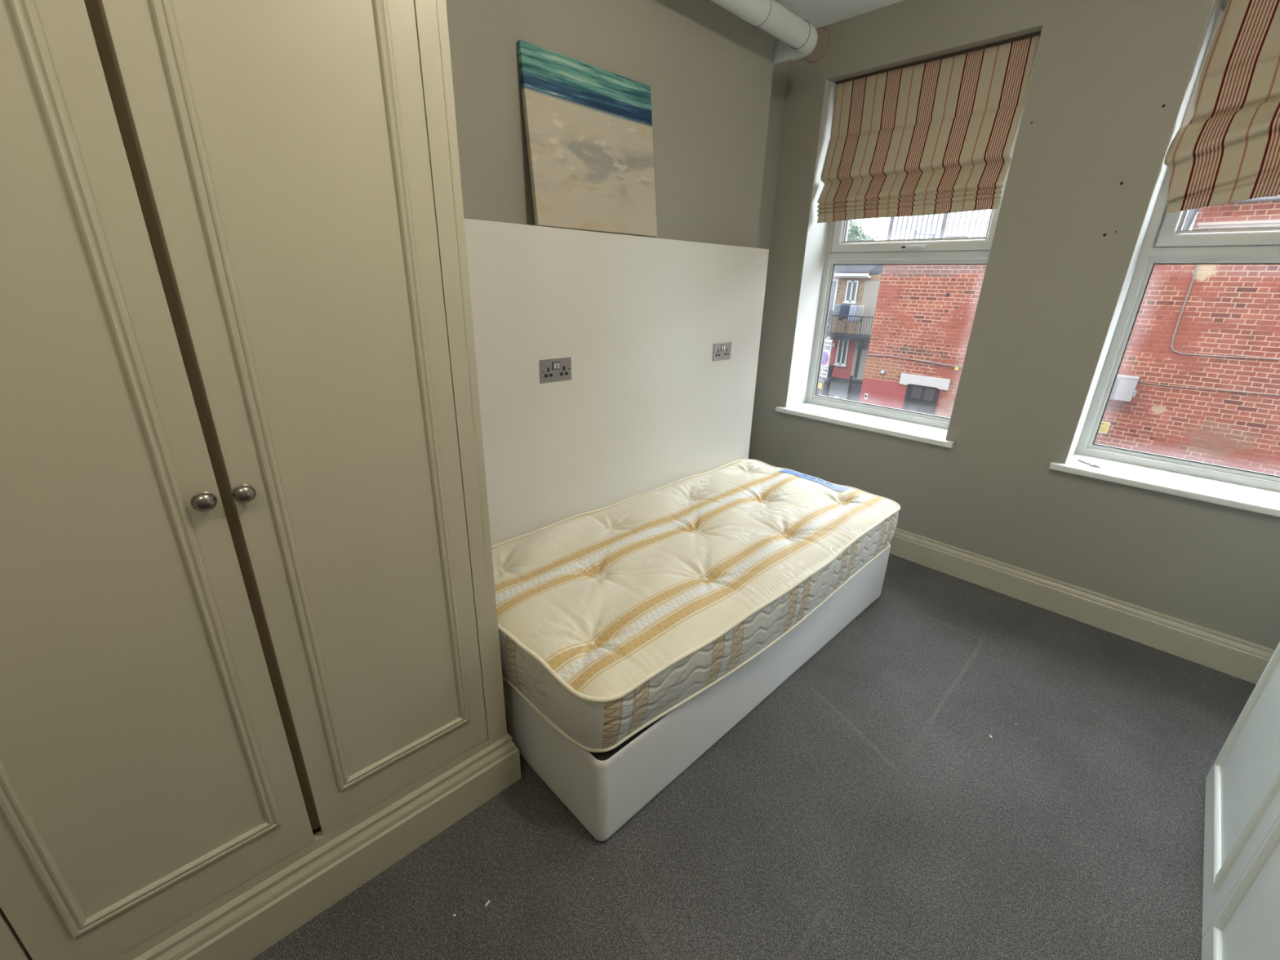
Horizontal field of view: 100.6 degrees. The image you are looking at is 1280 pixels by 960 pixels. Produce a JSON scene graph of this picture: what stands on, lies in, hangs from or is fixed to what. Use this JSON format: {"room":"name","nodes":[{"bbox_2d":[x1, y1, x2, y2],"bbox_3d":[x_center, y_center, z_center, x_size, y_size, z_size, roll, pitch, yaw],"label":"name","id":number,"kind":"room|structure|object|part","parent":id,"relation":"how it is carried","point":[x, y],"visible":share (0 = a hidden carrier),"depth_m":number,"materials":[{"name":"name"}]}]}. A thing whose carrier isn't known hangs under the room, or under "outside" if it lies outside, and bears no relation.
{"room":"bedroom","nodes":[
{"label":"bedroom","id":0,"kind":"room"},
{"bbox_2d":[445,0,779,248],"bbox_3d":[-0.112,-0.798,2.432,1.797,2.788,0.247,-18,28,-41],"label":"wall","id":1,"kind":"structure","parent":0,"point":[708,70],"depth_m":2.10,"materials":[{"name":"beige paint"}]},
{"bbox_2d":[251,553,1256,959],"bbox_3d":[0.250,1.105,1.528,4.350,0.120,3.210,-18,28,-41],"label":"floor","id":2,"kind":"structure","parent":0,"point":[867,807],"depth_m":1.57,"materials":[{"name":"grey carpet"}]},
{"bbox_2d":[0,0,521,959],"bbox_3d":[-1.125,-0.211,0.806,1.724,2.787,0.453,-17,27,-40],"label":"wardrobe","id":3,"kind":"object","parent":2,"relation":"on","point":[250,659],"visible":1,"depth_m":0.97,"materials":[{"name":"beige paint"}]},
{"bbox_3d":[-1.265,0.144,0.540,0.442,1.888,0.024,-17,27,-40],"label":"door","id":4,"kind":"part","parent":3,"relation":"part of","materials":[{"name":"beige paint"}]},
{"bbox_3d":[-0.927,0.041,0.815,0.340,1.683,0.010,-17,27,-40],"label":"moulding","id":5,"kind":"part","parent":3,"relation":"part of","materials":[{"name":"beige paint"}]},
{"bbox_3d":[-0.939,0.044,0.828,0.442,1.888,0.024,-17,27,-40],"label":"door","id":6,"kind":"part","parent":3,"relation":"part of","materials":[{"name":"beige paint"}]},
{"bbox_3d":[-0.777,0.037,0.947,0.037,0.037,0.033,-17,27,-40],"label":"knob","id":7,"kind":"part","parent":3,"relation":"part of","materials":[{"name":"grey metal"}]},
{"bbox_3d":[-0.735,0.024,0.984,0.037,0.037,0.033,-17,27,-40],"label":"knob","id":8,"kind":"part","parent":3,"relation":"part of","materials":[{"name":"grey metal"}]},
{"bbox_3d":[-0.603,-0.059,1.126,0.442,1.888,0.024,-17,27,-40],"label":"door","id":9,"kind":"part","parent":3,"relation":"part of","materials":[{"name":"beige paint"}]},
{"bbox_3d":[-0.591,-0.062,1.113,0.340,1.683,0.010,-17,27,-40],"label":"moulding","id":10,"kind":"part","parent":3,"relation":"part of","materials":[{"name":"beige paint"}]},
{"bbox_2d":[464,218,768,545],"bbox_3d":[-0.079,-0.210,2.454,1.972,1.673,0.085,-18,28,-41],"label":"headboard panel","id":11,"kind":"object","parent":2,"relation":"on","point":[646,405],"visible":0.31,"depth_m":2.22,"materials":[{"name":"white paint"}]},
{"bbox_2d":[539,357,571,383],"bbox_3d":[-0.322,-0.422,2.043,0.146,0.086,0.009,-18,28,-41],"label":"wall socket","id":12,"kind":"object","parent":11,"relation":"attached to","point":[557,369],"visible":1,"depth_m":2.04,"materials":[{"name":"metal"}]},
{"bbox_2d":[516,40,657,236],"bbox_3d":[-0.162,-1.211,1.963,0.595,0.542,0.080,-18,28,-41],"label":"canvas painting","id":13,"kind":"object","parent":11,"relation":"on","point":[588,128],"visible":0.94,"depth_m":1.92},
{"bbox_2d":[712,342,731,360],"bbox_3d":[0.424,-0.661,2.729,0.146,0.086,0.009,-18,28,-41],"label":"wall socket","id":14,"kind":"object","parent":11,"relation":"attached to","point":[722,351],"visible":1,"depth_m":2.72,"materials":[{"name":"metal"}]},
{"bbox_2d":[502,543,890,840],"bbox_3d":[0.259,0.556,2.368,1.902,0.316,0.906,-18,28,-41],"label":"base","id":15,"kind":"object","parent":2,"relation":"on","point":[605,790],"visible":0.41,"depth_m":1.66,"materials":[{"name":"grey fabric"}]},
{"bbox_2d":[491,458,900,752],"bbox_3d":[0.271,0.302,2.241,1.929,0.244,0.953,-18,28,-41],"label":"mattress","id":16,"kind":"object","parent":15,"relation":"on","point":[611,619],"visible":0.97,"depth_m":1.82,"materials":[{"name":"beige fabric"}]},
{"bbox_2d":[1201,641,1279,959],"bbox_3d":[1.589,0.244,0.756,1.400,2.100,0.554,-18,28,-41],"label":"door","id":17,"kind":"structure","parent":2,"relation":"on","point":[1241,895],"depth_m":1.32,"materials":[{"name":"grey paint"}]},
{"bbox_3d":[1.169,0.250,0.706,0.730,2.096,0.021,-18,28,-41],"label":"door","id":18,"kind":"part","parent":17,"relation":"part of","materials":[{"name":"grey paint"}]},
{"bbox_3d":[1.170,0.245,0.726,0.610,1.900,0.010,-18,28,-41],"label":"moulding","id":19,"kind":"part","parent":17,"relation":"part of","materials":[{"name":"grey paint"}]},
{"bbox_3d":[1.666,0.086,1.183,0.530,1.900,0.010,-18,28,-41],"label":"moulding","id":20,"kind":"part","parent":17,"relation":"part of","materials":[{"name":"grey paint"}]},
{"bbox_2d":[747,38,788,458],"bbox_3d":[-0.812,-0.620,2.081,4.350,2.908,0.168,-18,28,-41],"label":"wall","id":21,"kind":"structure","parent":0,"point":[780,74],"depth_m":3.11,"materials":[{"name":"beige paint"}]},
{"bbox_2d":[779,0,904,28],"bbox_3d":[0.432,-1.663,0.639,4.710,0.120,3.260,-18,28,-41],"label":"ceiling","id":22,"kind":"structure","parent":0,"point":[820,13],"depth_m":2.63,"materials":[{"name":"white paint"}]},
{"bbox_2d":[709,0,817,64],"bbox_3d":[-0.040,-0.750,2.307,2.090,2.786,0.375,-18,28,-41],"label":"pipe","id":23,"kind":"object","parent":22,"relation":"attached to","point":[797,37],"visible":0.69,"depth_m":2.26,"materials":[{"name":"white plastic"}]},
{"bbox_2d":[748,0,1279,649],"bbox_3d":[1.951,-0.746,2.604,0.365,2.908,3.260,-18,28,-41],"label":"wall","id":24,"kind":"structure","parent":0,"point":[1109,80],"depth_m":2.43,"materials":[{"name":"beige paint"}]},
{"bbox_2d":[775,26,1043,448],"bbox_3d":[1.419,-1.207,2.955,0.357,1.832,1.074,-18,28,-41],"label":"window","id":25,"kind":"structure","parent":24,"relation":"in","point":[827,246],"depth_m":3.21,"materials":[{"name":"white paint"}]},
{"bbox_3d":[1.379,-0.358,3.256,0.307,0.030,1.074,-18,28,-41],"label":"sill","id":26,"kind":"part","parent":25,"relation":"part of","materials":[{"name":"white paint"}]},
{"bbox_3d":[1.524,-1.299,2.960,0.011,0.020,0.140,-18,28,-41],"label":"handle","id":27,"kind":"part","parent":25,"relation":"part of","materials":[{"name":"white plastic"}]},
{"bbox_3d":[1.525,-1.293,2.943,0.018,0.013,0.100,-18,28,-41],"label":"lever","id":28,"kind":"part","parent":25,"relation":"part of","materials":[{"name":"white plastic"}]},
{"bbox_2d":[817,31,1040,222],"bbox_3d":[1.379,-1.719,2.706,0.066,0.699,0.932,-18,28,-41],"label":"blind","id":29,"kind":"object","parent":25,"relation":"attached to","point":[935,135],"visible":1,"depth_m":2.65,"materials":[{"name":"fabric"}]},
{"bbox_3d":[1.528,-1.679,2.879,0.064,0.807,0.890,-18,28,-41],"label":"sash","id":30,"kind":"part","parent":25,"relation":"part of","materials":[{"name":"white plastic"}]},
{"bbox_2d":[889,528,1275,684],"bbox_3d":[1.810,0.477,2.898,0.021,0.165,2.992,-18,28,-41],"label":"baseboard","id":31,"kind":"structure","parent":24,"relation":"attached to","point":[1237,657],"depth_m":2.54,"materials":[{"name":"beige paint"}]},
{"bbox_2d":[1048,0,1279,517],"bbox_3d":[2.464,-0.805,1.959,0.357,1.832,1.074,-18,28,-41],"label":"window","id":32,"kind":"structure","parent":24,"relation":"in","point":[1161,240],"depth_m":2.29,"materials":[{"name":"white paint"}]},
{"bbox_3d":[2.424,0.043,2.260,0.307,0.030,1.074,-18,28,-41],"label":"sill","id":33,"kind":"part","parent":32,"relation":"part of","materials":[{"name":"white paint"}]},
{"bbox_3d":[2.573,-1.277,1.883,0.064,0.807,0.890,-18,28,-41],"label":"sash","id":34,"kind":"part","parent":32,"relation":"part of","materials":[{"name":"white plastic"}]},
{"bbox_2d":[1164,0,1279,213],"bbox_3d":[2.408,-1.295,1.706,0.101,0.740,0.966,-18,28,-41],"label":"blind","id":35,"kind":"object","parent":32,"relation":"attached to","point":[1228,151],"visible":1,"depth_m":1.94,"materials":[{"name":"fabric"}]},
{"bbox_3d":[9.547,-7.887,23.913,0.015,0.035,2.700,-18,28,-41],"label":"washing line","id":36,"kind":"object","parent":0,"visible":0},
{"bbox_2d":[832,303,839,316],"bbox_3d":[9.044,-7.812,24.480,0.092,0.555,0.286,-18,28,-41],"label":"laundry","id":37,"kind":"object","parent":36,"relation":"hanging from","point":[836,309],"visible":0.84,"depth_m":24.45,"materials":[{"name":"fabric"}]},
{"bbox_2d":[838,304,844,319],"bbox_3d":[9.246,-7.676,24.317,0.104,0.685,0.237,-18,28,-41],"label":"laundry","id":38,"kind":"object","parent":36,"relation":"hanging from","point":[842,306],"visible":0.91,"depth_m":24.32,"materials":[{"name":"fabric"}]},
{"bbox_2d":[842,304,849,319],"bbox_3d":[9.399,-7.642,24.153,0.092,0.625,0.248,-18,28,-41],"label":"laundry","id":39,"kind":"object","parent":36,"relation":"hanging from","point":[846,306],"visible":0.88,"depth_m":24.13,"materials":[{"name":"fabric"}]},
{"bbox_2d":[847,305,857,322],"bbox_3d":[9.605,-7.502,23.979,0.092,0.756,0.340,-18,28,-41],"label":"laundry","id":40,"kind":"object","parent":36,"relation":"hanging from","point":[853,308],"visible":0.86,"depth_m":23.96,"materials":[{"name":"fabric"}]},
{"bbox_2d":[855,305,864,322],"bbox_3d":[9.838,-7.427,23.752,0.091,0.725,0.286,-18,28,-41],"label":"laundry","id":41,"kind":"object","parent":36,"relation":"hanging from","point":[860,308],"visible":0.81,"depth_m":23.73,"materials":[{"name":"fabric"}]},
{"label":"outside","id":42,"kind":"structure","parent":0,"visible":0},
{"bbox_2d":[826,376,849,399],"bbox_3d":[19.100,-5.471,27.916,59.550,0.100,50.000,-18,28,-41],"label":"road","id":43,"kind":"structure","parent":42,"point":[838,387],"depth_m":23.31,"materials":[{"name":"grey asphalt"}]},
{"bbox_2d":[817,377,831,396],"bbox_3d":[4.722,-1.776,14.139,0.050,1.960,0.440,-18,28,-41],"label":"gate","id":44,"kind":"object","parent":43,"relation":"on","point":[827,382],"visible":0.16,"depth_m":13.78,"materials":[{"name":"grey metal"}]},
{"bbox_2d":[817,337,832,395],"bbox_3d":[4.126,-1.694,12.291,0.098,3.120,0.378,-7,22,-21],"label":"parking sign","id":45,"kind":"object","parent":43,"relation":"on","point":[828,342],"visible":0.49,"depth_m":11.85,"materials":[{"name":"white metal"}]},
{"bbox_3d":[4.097,-2.150,12.102,0.010,0.125,0.140,-7,22,-21],"label":"yellow plate","id":46,"kind":"part","parent":45,"relation":"part of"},
{"bbox_3d":[4.109,-2.440,11.994,0.006,0.225,0.370,-7,22,-21],"label":"time plate","id":47,"kind":"part","parent":45,"relation":"part of","materials":[{"name":"white metal"}]},
{"bbox_3d":[4.120,-2.835,11.845,0.006,0.600,0.370,-7,22,-21],"label":"sign plate","id":48,"kind":"part","parent":45,"relation":"part of","materials":[{"name":"white metal"}]},
{"bbox_2d":[819,364,835,379],"bbox_3d":[8.769,-5.099,25.124,0.620,0.668,0.560,-18,28,-41],"label":"wheelie bin","id":49,"kind":"object","parent":43,"relation":"on","point":[830,367],"visible":0.31,"depth_m":24.96,"materials":[{"name":"grey plastic"}]},
{"bbox_2d":[825,264,883,379],"bbox_3d":[9.982,-8.559,27.258,4.660,5.700,8.500,-18,28,-41],"label":"brick building","id":50,"kind":"structure","parent":43,"relation":"on","point":[852,284],"depth_m":24.66,"materials":[{"name":"brick"}]},
{"bbox_3d":[9.102,-8.755,25.081,0.020,1.260,0.280,-18,28,-41],"label":"pane","id":51,"kind":"part","parent":50,"relation":"part of","materials":[{"name":"grey glass"}]},
{"bbox_3d":[9.675,-6.126,25.375,0.020,1.120,0.420,-18,28,-41],"label":"pane","id":52,"kind":"part","parent":50,"relation":"part of","materials":[{"name":"grey glass"}]},
{"bbox_2d":[825,314,874,378],"bbox_3d":[9.556,-6.145,24.701,1.090,2.965,2.800,-18,28,-41],"label":"balcony","id":53,"kind":"object","parent":50,"relation":"attached to","point":[861,338],"visible":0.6,"depth_m":23.90,"materials":[{"name":"grey metal"}]},
{"bbox_2d":[826,306,833,333],"bbox_3d":[8.746,-7.651,24.991,0.585,1.380,0.732,-18,28,-41],"label":"plant","id":54,"kind":"object","parent":53,"relation":"on","point":[830,308],"visible":0.2,"depth_m":24.85,"materials":[{"name":"green plant"}]},
{"bbox_3d":[9.286,-7.377,23.845,0.050,0.070,2.700,-18,28,-41],"label":"handrail","id":55,"kind":"part","parent":53,"relation":"part of","materials":[{"name":"grey metal"}]},
{"bbox_3d":[9.838,-5.289,23.988,0.120,1.880,0.120,-18,28,-41],"label":"support post","id":56,"kind":"part","parent":53,"relation":"part of","materials":[{"name":"grey metal"}]},
{"bbox_3d":[9.737,-8.672,24.420,0.020,0.840,0.430,-18,28,-41],"label":"pane","id":57,"kind":"part","parent":50,"relation":"part of","materials":[{"name":"grey glass"}]},
{"bbox_2d":[846,374,862,401],"bbox_3d":[5.413,-1.551,13.391,0.050,2.100,0.560,-18,28,-41],"label":"gate","id":58,"kind":"object","parent":43,"relation":"on","point":[855,386],"visible":0.32,"depth_m":13.21,"materials":[{"name":"grey metal"}]},
{"bbox_2d":[846,219,879,240],"bbox_3d":[12.416,-11.805,32.627,1.961,8.119,3.608,-18,28,-41],"label":"tree","id":59,"kind":"object","parent":43,"relation":"on","point":[853,234],"visible":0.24,"depth_m":31.08,"materials":[{"name":"green plant"}]},
{"bbox_3d":[12.434,-14.220,31.657,1.842,2.915,1.781,-6,22,-18],"label":"crown","id":60,"kind":"part","parent":59,"relation":"part of","materials":[{"name":"green plant"}]},
{"bbox_3d":[13.100,-13.627,31.238,1.745,1.855,1.785,-18,28,-41],"label":"crown","id":61,"kind":"part","parent":59,"relation":"part of","materials":[{"name":"green plant"}]},
{"bbox_2d":[859,194,1279,475],"bbox_3d":[12.641,-2.573,8.427,5.818,7.900,15.550,-18,28,-41],"label":"brick building","id":62,"kind":"structure","parent":43,"relation":"on","point":[923,312],"depth_m":8.67,"materials":[{"name":"brick"}]},
{"bbox_2d":[880,369,885,374],"bbox_3d":[5.466,-2.428,11.978,0.084,0.124,0.124,-18,28,-41],"label":"wall lamp","id":63,"kind":"object","parent":62,"relation":"attached to","point":[882,371],"visible":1,"depth_m":11.96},
{"bbox_3d":[6.029,-1.529,11.728,0.013,0.260,0.200,-18,28,-41],"label":"door panel","id":64,"kind":"part","parent":62,"relation":"part of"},
{"bbox_2d":[867,354,962,367],"bbox_3d":[6.329,-2.433,11.077,0.028,0.093,3.201,-18,28,-41],"label":"cable","id":65,"kind":"object","parent":62,"relation":"attached to","point":[868,354],"visible":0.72,"depth_m":11.42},
{"bbox_3d":[6.039,-1.903,11.587,0.013,0.260,0.200,-18,28,-41],"label":"door panel","id":66,"kind":"part","parent":62,"relation":"part of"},
{"bbox_3d":[6.090,-1.042,11.823,0.030,2.125,0.660,-18,28,-41],"label":"door frame","id":67,"kind":"part","parent":62,"relation":"part of","materials":[{"name":"black wood"}]},
{"bbox_3d":[6.106,-1.052,11.829,0.015,2.100,0.630,-18,28,-41],"label":"black door","id":68,"kind":"part","parent":62,"relation":"part of","materials":[{"name":"black wood"}]},
{"bbox_3d":[5.845,-5.020,10.938,0.040,0.220,0.400,-18,28,-41],"label":"roof bracket","id":69,"kind":"part","parent":62,"relation":"part of","materials":[{"name":"grey metal"}]},
{"bbox_3d":[6.210,-1.459,11.555,0.013,0.260,0.200,-18,28,-41],"label":"door panel","id":70,"kind":"part","parent":62,"relation":"part of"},
{"bbox_3d":[6.220,-1.833,11.415,0.013,0.260,0.200,-18,28,-41],"label":"door panel","id":71,"kind":"part","parent":62,"relation":"part of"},
{"bbox_2d":[886,209,991,239],"bbox_3d":[6.312,-5.500,10.443,0.078,1.650,2.628,-18,28,-41],"label":"screen","id":72,"kind":"object","parent":62,"relation":"attached to","point":[900,227],"visible":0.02,"depth_m":11.02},
{"bbox_3d":[5.409,-5.820,11.301,0.060,1.600,0.056,-18,28,-41],"label":"post","id":73,"kind":"part","parent":72,"relation":"part of","materials":[{"name":"grey metal"}]},
{"bbox_3d":[6.162,-5.530,10.583,0.060,1.600,0.056,-18,28,-41],"label":"post","id":74,"kind":"part","parent":72,"relation":"part of","materials":[{"name":"grey metal"}]},
{"bbox_2d":[944,235,968,238],"bbox_3d":[6.262,-4.797,10.517,0.180,0.070,0.380,-18,28,-41],"label":"coping stone","id":75,"kind":"object","parent":62,"relation":"on","point":[955,236],"visible":0.51,"depth_m":10.42,"materials":[{"name":"white stone"}]},
{"bbox_2d":[1097,421,1110,434],"bbox_3d":[8.269,-0.943,9.500,0.016,0.207,0.180,-18,28,-41],"label":"warning sign","id":76,"kind":"object","parent":62,"relation":"attached to","point":[1104,426],"visible":0.65,"depth_m":9.48,"materials":[{"name":"yellow plastic"}]},
{"bbox_2d":[1109,373,1139,401],"bbox_3d":[8.174,-1.602,9.179,0.273,0.427,0.630,-18,28,-41],"label":"air conditioner","id":77,"kind":"object","parent":62,"relation":"attached to","point":[1124,387],"visible":0.54,"depth_m":8.99,"materials":[{"name":"white metal"}]},
{"bbox_2d":[1110,378,1119,398],"bbox_3d":[8.004,-1.606,9.172,0.013,0.330,0.340,-18,28,-41],"label":"fan grille","id":78,"kind":"object","parent":77,"relation":"attached to","point":[1115,390],"depth_m":9.07,"materials":[{"name":"white"}]},
{"bbox_2d":[1181,208,1194,230],"bbox_3d":[8.572,-4.590,8.608,0.078,1.350,0.788,-18,28,-41],"label":"screen","id":79,"kind":"object","parent":62,"relation":"attached to","point":[1189,212],"visible":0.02,"depth_m":8.50,"materials":[{"name":"white"}]},
{"bbox_2d":[1138,382,1279,395],"bbox_3d":[9.637,-1.254,7.898,0.016,0.116,3.330,-18,28,-41],"label":"cable","id":80,"kind":"object","parent":62,"relation":"attached to","point":[1139,382],"visible":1,"depth_m":8.44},
{"bbox_2d":[1170,228,1279,359],"bbox_3d":[9.727,-2.557,7.343,0.022,1.908,3.166,-18,28,-41],"label":"cable","id":81,"kind":"object","parent":62,"relation":"attached to","point":[1196,267],"visible":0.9,"depth_m":8.37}
]}

